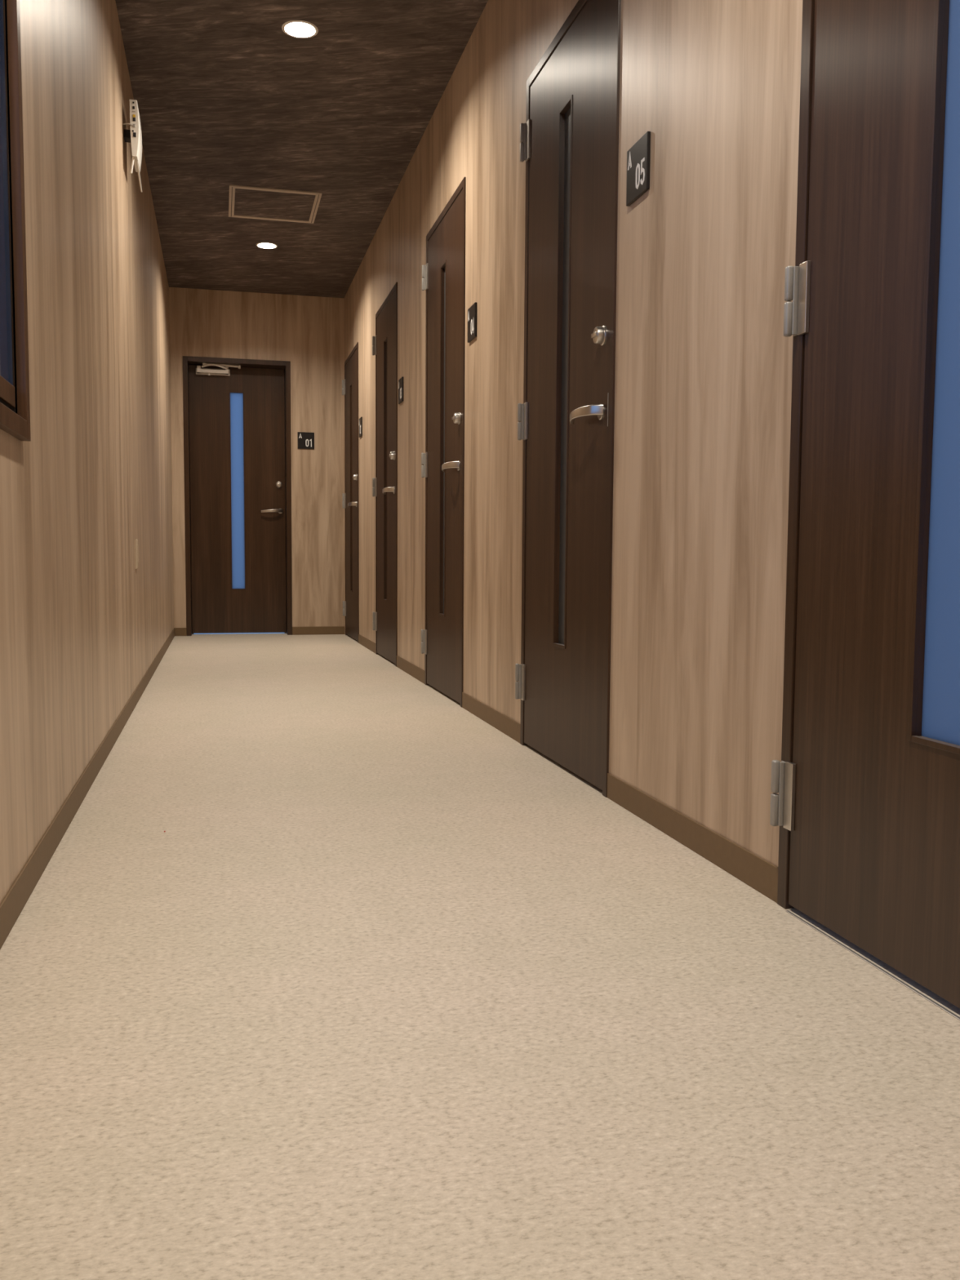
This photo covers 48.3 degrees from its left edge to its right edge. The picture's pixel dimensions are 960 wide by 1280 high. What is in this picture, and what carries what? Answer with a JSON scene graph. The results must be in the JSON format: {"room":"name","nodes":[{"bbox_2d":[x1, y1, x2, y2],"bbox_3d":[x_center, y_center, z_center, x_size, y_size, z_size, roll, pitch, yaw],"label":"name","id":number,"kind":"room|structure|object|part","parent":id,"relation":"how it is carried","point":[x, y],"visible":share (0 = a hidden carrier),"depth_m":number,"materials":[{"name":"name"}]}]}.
{"room":"hallway","nodes":[
{"label":"hallway","id":0,"kind":"room"},
{"bbox_2d":[0,0,173,904],"bbox_3d":[-1.073,-0.929,2.674,0.150,2.600,10.728,-1,5,-14],"label":"wall","id":1,"kind":"structure","parent":0,"point":[81,626],"depth_m":2.59,"materials":[{"name":"brown wood"}]},
{"bbox_2d":[0,0,31,441],"bbox_3d":[-0.702,-0.908,1.180,0.164,1.232,1.217,-1,5,-14],"label":"window","id":2,"kind":"structure","parent":1,"relation":"in","point":[17,424],"depth_m":1.76,"materials":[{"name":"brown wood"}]},
{"bbox_3d":[-0.661,-0.335,1.235,0.037,0.020,1.131,-1,5,-14],"label":"frame","id":3,"kind":"part","parent":2,"relation":"part of","materials":[{"name":"black wood"}]},
{"bbox_3d":[-0.654,-0.360,1.234,0.031,0.034,1.107,-1,5,-14],"label":"sash","id":4,"kind":"part","parent":2,"relation":"part of","materials":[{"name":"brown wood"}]},
{"bbox_3d":[-0.784,-0.951,1.734,0.029,1.134,0.012,-1,5,-14],"label":"sash","id":5,"kind":"part","parent":2,"relation":"part of","materials":[{"name":"brown metal"}]},
{"bbox_3d":[-0.792,-0.951,1.744,0.037,1.170,0.012,-1,5,-14],"label":"frame","id":6,"kind":"part","parent":2,"relation":"part of","materials":[{"name":"black metal"}]},
{"bbox_3d":[-0.643,-0.310,1.241,0.035,0.031,1.155,-1,5,-14],"label":"casing","id":7,"kind":"part","parent":2,"relation":"part of","materials":[{"name":"brown wood"}]},
{"bbox_2d":[0,627,174,949],"bbox_3d":[-1.006,0.336,2.789,0.004,0.061,10.428,-1,5,-14],"label":"baseboard","id":8,"kind":"structure","parent":1,"relation":"attached to","point":[11,906],"depth_m":2.20,"materials":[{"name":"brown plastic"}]},
{"bbox_2d":[123,99,142,191],"bbox_3d":[-1.302,-1.852,4.017,0.059,0.268,0.204,-1,5,-14],"label":"router","id":9,"kind":"object","parent":1,"relation":"attached to","point":[134,135],"visible":1,"depth_m":3.94,"materials":[{"name":"white plastic"}]},
{"bbox_2d":[134,538,138,568],"bbox_3d":[-1.381,-0.346,4.312,0.010,0.120,0.070,-1,5,-14],"label":"wall outlet","id":10,"kind":"object","parent":1,"relation":"attached to","point":[136,546],"visible":1,"depth_m":4.28,"materials":[{"name":"beige plastic"}]},
{"bbox_2d":[168,287,345,634],"bbox_3d":[-1.641,-1.337,7.963,1.249,2.600,0.150,-1,5,-14],"label":"wall","id":11,"kind":"structure","parent":0,"point":[308,332],"depth_m":7.92,"materials":[{"name":"brown wood"}]},
{"bbox_2d":[174,627,186,635],"bbox_3d":[-2.194,-0.059,7.849,0.084,0.061,0.004,-1,5,-14],"label":"baseboard","id":12,"kind":"structure","parent":11,"relation":"attached to","point":[178,631],"depth_m":7.85,"materials":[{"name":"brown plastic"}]},
{"bbox_2d":[182,355,292,635],"bbox_3d":[-1.798,-1.048,7.970,0.765,2.020,0.206,-1,5,-14],"label":"door","id":13,"kind":"structure","parent":11,"relation":"in","point":[237,455],"depth_m":8.00,"materials":[{"name":"brown wood"}]},
{"bbox_3d":[-1.967,-1.975,7.888,0.244,0.046,0.004,-1,5,-14],"label":"closer plate","id":14,"kind":"part","parent":13,"relation":"part of","materials":[{"name":"silver metal"}]},
{"bbox_3d":[-1.939,-1.998,7.814,0.180,0.028,0.045,-1,5,-14],"label":"closer arm","id":15,"kind":"part","parent":13,"relation":"part of","materials":[{"name":"silver metal"}]},
{"bbox_3d":[-1.888,-2.010,7.838,0.247,0.021,0.016,-1,5,-17],"label":"closer rod","id":16,"kind":"part","parent":13,"relation":"part of","materials":[{"name":"silver metal"}]},
{"bbox_3d":[-1.813,-1.110,8.010,0.096,1.453,0.004,-1,5,-14],"label":"glass pane","id":17,"kind":"part","parent":13,"relation":"part of","materials":[{"name":"blue glass"}]},
{"bbox_3d":[-1.555,-0.970,8.033,0.170,0.029,0.043,-2,5,-23],"label":"handle","id":18,"kind":"part","parent":13,"relation":"part of","materials":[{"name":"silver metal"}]},
{"bbox_3d":[-1.510,-1.170,8.053,0.047,0.047,0.024,-1,5,-14],"label":"lock knob","id":19,"kind":"part","parent":13,"relation":"part of","materials":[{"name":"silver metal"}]},
{"bbox_2d":[297,431,314,448],"bbox_3d":[-1.293,-1.481,7.955,0.122,0.122,0.009,-1,5,-14],"label":"room sign","id":20,"kind":"object","parent":11,"relation":"attached to","point":[305,440],"visible":1,"depth_m":7.95,"materials":[{"name":"black plastic"}]},
{"bbox_2d":[292,626,344,635],"bbox_3d":[-1.219,-0.071,8.085,0.392,0.061,0.004,-1,5,-14],"label":"baseboard","id":21,"kind":"structure","parent":11,"relation":"attached to","point":[325,629],"depth_m":8.08,"materials":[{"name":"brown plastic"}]},
{"bbox_2d":[115,0,488,297],"bbox_3d":[0.223,-2.241,2.887,2.799,0.200,10.728,-1,5,-14],"label":"ceiling","id":22,"kind":"structure","parent":0,"point":[224,96],"depth_m":4.65,"materials":[{"name":"brown wood"}]},
{"bbox_2d":[256,242,277,248],"bbox_3d":[-1.316,-2.450,6.610,0.132,0.036,0.132,-1,5,-14],"label":"recessed light","id":23,"kind":"object","parent":22,"relation":"in","point":[262,245],"visible":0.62,"depth_m":6.65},
{"bbox_2d":[228,184,321,223],"bbox_3d":[-1.125,-2.371,5.842,0.476,0.008,0.520,-1,5,-14],"label":"ceiling hatch","id":24,"kind":"object","parent":22,"relation":"attached to","point":[244,202],"visible":1,"depth_m":5.83,"materials":[{"name":"brown paint"}]},
{"bbox_3d":[-1.342,-2.369,5.790,0.030,0.007,0.520,-1,5,-14],"label":"hatch frame","id":25,"kind":"part","parent":24,"relation":"part of","materials":[{"name":"brown paint"}]},
{"bbox_3d":[-1.183,-2.390,6.080,0.416,0.007,0.030,-1,5,-14],"label":"hatch frame","id":26,"kind":"part","parent":24,"relation":"part of","materials":[{"name":"brown paint"}]},
{"bbox_3d":[-1.067,-2.353,5.605,0.416,0.007,0.030,-1,5,-14],"label":"hatch frame","id":27,"kind":"part","parent":24,"relation":"part of","materials":[{"name":"brown paint"}]},
{"bbox_3d":[-0.909,-2.374,5.895,0.030,0.007,0.520,-1,5,-14],"label":"hatch frame","id":28,"kind":"part","parent":24,"relation":"part of","materials":[{"name":"brown paint"}]},
{"bbox_2d":[281,20,318,38],"bbox_3d":[-0.655,-2.238,3.898,0.132,0.036,0.132,-1,5,-14],"label":"recessed light","id":29,"kind":"object","parent":22,"relation":"in","point":[295,28],"visible":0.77,"depth_m":3.93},
{"bbox_2d":[0,632,959,1279],"bbox_3d":[0.081,0.372,3.599,2.799,0.120,11.778,-1,5,-14],"label":"floor","id":30,"kind":"structure","parent":0,"point":[389,988],"depth_m":1.32,"materials":[{"name":"beige carpet"}]},
{"bbox_2d":[343,0,802,866],"bbox_3d":[0.272,-0.945,3.000,0.120,2.600,10.728,-1,5,-14],"label":"wall","id":31,"kind":"structure","parent":0,"point":[703,372],"depth_m":2.28,"materials":[{"name":"brown wood"}]},
{"bbox_2d":[342,342,359,642],"bbox_3d":[-0.881,-1.016,7.625,0.175,2.020,0.775,-1,5,-14],"label":"door","id":32,"kind":"structure","parent":31,"relation":"in","point":[350,498],"depth_m":7.59,"materials":[{"name":"brown wood"}]},
{"bbox_3d":[-0.887,-0.931,7.371,0.041,0.031,0.164,-1,5,-23],"label":"handle","id":33,"kind":"part","parent":32,"relation":"part of","materials":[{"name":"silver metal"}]},
{"bbox_3d":[-0.850,-1.109,7.300,0.024,0.047,0.047,-1,5,-14],"label":"lock knob","id":34,"kind":"part","parent":32,"relation":"part of","materials":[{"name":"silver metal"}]},
{"bbox_2d":[359,417,362,437],"bbox_3d":[-0.789,-1.406,7.078,0.009,0.122,0.122,-1,5,-14],"label":"room sign","id":35,"kind":"object","parent":31,"relation":"attached to","point":[361,418],"visible":1,"depth_m":7.05,"materials":[{"name":"black plastic"}]},
{"bbox_2d":[358,634,375,653],"bbox_3d":[-0.729,0.022,6.909,0.004,0.061,0.843,-1,5,-14],"label":"baseboard","id":36,"kind":"structure","parent":31,"relation":"attached to","point":[366,642],"depth_m":6.90,"materials":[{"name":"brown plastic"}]},
{"bbox_2d":[372,282,397,666],"bbox_3d":[-0.500,-0.893,6.058,0.175,2.020,0.775,-1,5,-14],"label":"door","id":37,"kind":"structure","parent":31,"relation":"in","point":[384,344],"depth_m":6.03,"materials":[{"name":"brown wood"}]},
{"bbox_3d":[-0.506,-0.809,5.803,0.041,0.031,0.164,-1,5,-23],"label":"handle","id":38,"kind":"part","parent":37,"relation":"part of","materials":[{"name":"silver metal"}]},
{"bbox_3d":[-0.469,-0.987,5.733,0.024,0.047,0.047,-1,5,-14],"label":"lock knob","id":39,"kind":"part","parent":37,"relation":"part of","materials":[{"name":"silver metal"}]},
{"bbox_2d":[398,376,403,404],"bbox_3d":[-0.407,-1.283,5.511,0.009,0.122,0.122,-1,5,-14],"label":"room sign","id":40,"kind":"object","parent":31,"relation":"attached to","point":[401,380],"visible":1,"depth_m":5.50,"materials":[{"name":"black plastic"}]},
{"bbox_2d":[396,655,424,684],"bbox_3d":[-0.349,0.144,5.349,0.004,0.061,0.827,-1,5,-14],"label":"baseboard","id":41,"kind":"structure","parent":31,"relation":"attached to","point":[417,673],"depth_m":5.31,"materials":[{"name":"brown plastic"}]},
{"bbox_2d":[421,177,466,707],"bbox_3d":[-0.122,-0.772,4.506,0.175,2.020,0.775,-1,5,-14],"label":"door","id":42,"kind":"structure","parent":31,"relation":"in","point":[443,274],"depth_m":4.46,"materials":[{"name":"brown wood"}]},
{"bbox_3d":[-0.141,-0.833,4.504,0.004,1.452,0.100,-1,5,-14],"label":"glass pane","id":43,"kind":"part","parent":42,"relation":"part of","materials":[{"name":"black glass"}]},
{"bbox_3d":[-0.128,-0.688,4.251,0.041,0.031,0.164,-1,5,-23],"label":"handle","id":44,"kind":"part","parent":42,"relation":"part of","materials":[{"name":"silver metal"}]},
{"bbox_3d":[-0.090,-0.865,4.181,0.024,0.047,0.047,-1,5,-14],"label":"lock knob","id":45,"kind":"part","parent":42,"relation":"part of","materials":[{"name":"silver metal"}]},
{"bbox_2d":[467,302,476,342],"bbox_3d":[-0.029,-1.172,3.958,0.009,0.122,0.122,-1,5,-14],"label":"room sign","id":46,"kind":"object","parent":31,"relation":"attached to","point":[472,311],"visible":1,"depth_m":3.94,"materials":[{"name":"black plastic"}]},
{"bbox_2d":[462,692,520,742],"bbox_3d":[0.031,0.266,3.789,0.004,0.061,0.843,-1,5,-14],"label":"baseboard","id":47,"kind":"structure","parent":31,"relation":"attached to","point":[495,718],"depth_m":3.73,"materials":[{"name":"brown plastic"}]},
{"bbox_2d":[515,0,621,797],"bbox_3d":[0.260,-0.650,2.938,0.175,2.020,0.775,-1,5,-14],"label":"door","id":48,"kind":"structure","parent":31,"relation":"in","point":[570,133],"depth_m":2.87,"materials":[{"name":"brown wood"}]},
{"bbox_3d":[0.241,-0.711,2.937,0.004,1.452,0.100,-1,5,-14],"label":"glass pane","id":49,"kind":"part","parent":48,"relation":"part of","materials":[{"name":"black glass"}]},
{"bbox_3d":[0.254,-0.565,2.684,0.041,0.031,0.164,-1,5,-23],"label":"handle","id":50,"kind":"part","parent":48,"relation":"part of","materials":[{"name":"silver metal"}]},
{"bbox_3d":[0.291,-0.743,2.613,0.024,0.047,0.047,-1,5,-14],"label":"lock knob","id":51,"kind":"part","parent":48,"relation":"part of","materials":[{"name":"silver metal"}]},
{"bbox_3d":[0.311,-0.558,2.594,0.003,0.080,0.003,-1,5,-14],"label":"latch plate","id":52,"kind":"part","parent":48,"relation":"part of","materials":[{"name":"grey metal"}]},
{"bbox_2d":[626,131,650,206],"bbox_3d":[0.352,-1.050,2.390,0.009,0.122,0.122,-1,5,-14],"label":"room sign","id":53,"kind":"object","parent":31,"relation":"attached to","point":[638,156],"visible":1,"depth_m":2.38,"materials":[{"name":"black plastic"}]},
{"bbox_2d":[607,773,777,902],"bbox_3d":[0.412,0.388,2.227,0.004,0.061,0.832,-1,5,-14],"label":"baseboard","id":54,"kind":"structure","parent":31,"relation":"attached to","point":[753,870],"depth_m":2.12,"materials":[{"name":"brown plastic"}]},
{"bbox_2d":[769,0,959,1020],"bbox_3d":[0.666,-0.520,1.273,0.175,2.020,1.000,-1,5,-14],"label":"door","id":55,"kind":"structure","parent":31,"relation":"in","point":[865,809],"depth_m":1.54,"materials":[{"name":"brown wood"}]},
{"bbox_3d":[0.651,-0.580,1.260,0.004,1.452,0.322,-1,5,-14],"label":"glass pane","id":56,"kind":"part","parent":55,"relation":"part of","materials":[{"name":"blue glass"}]}
]}

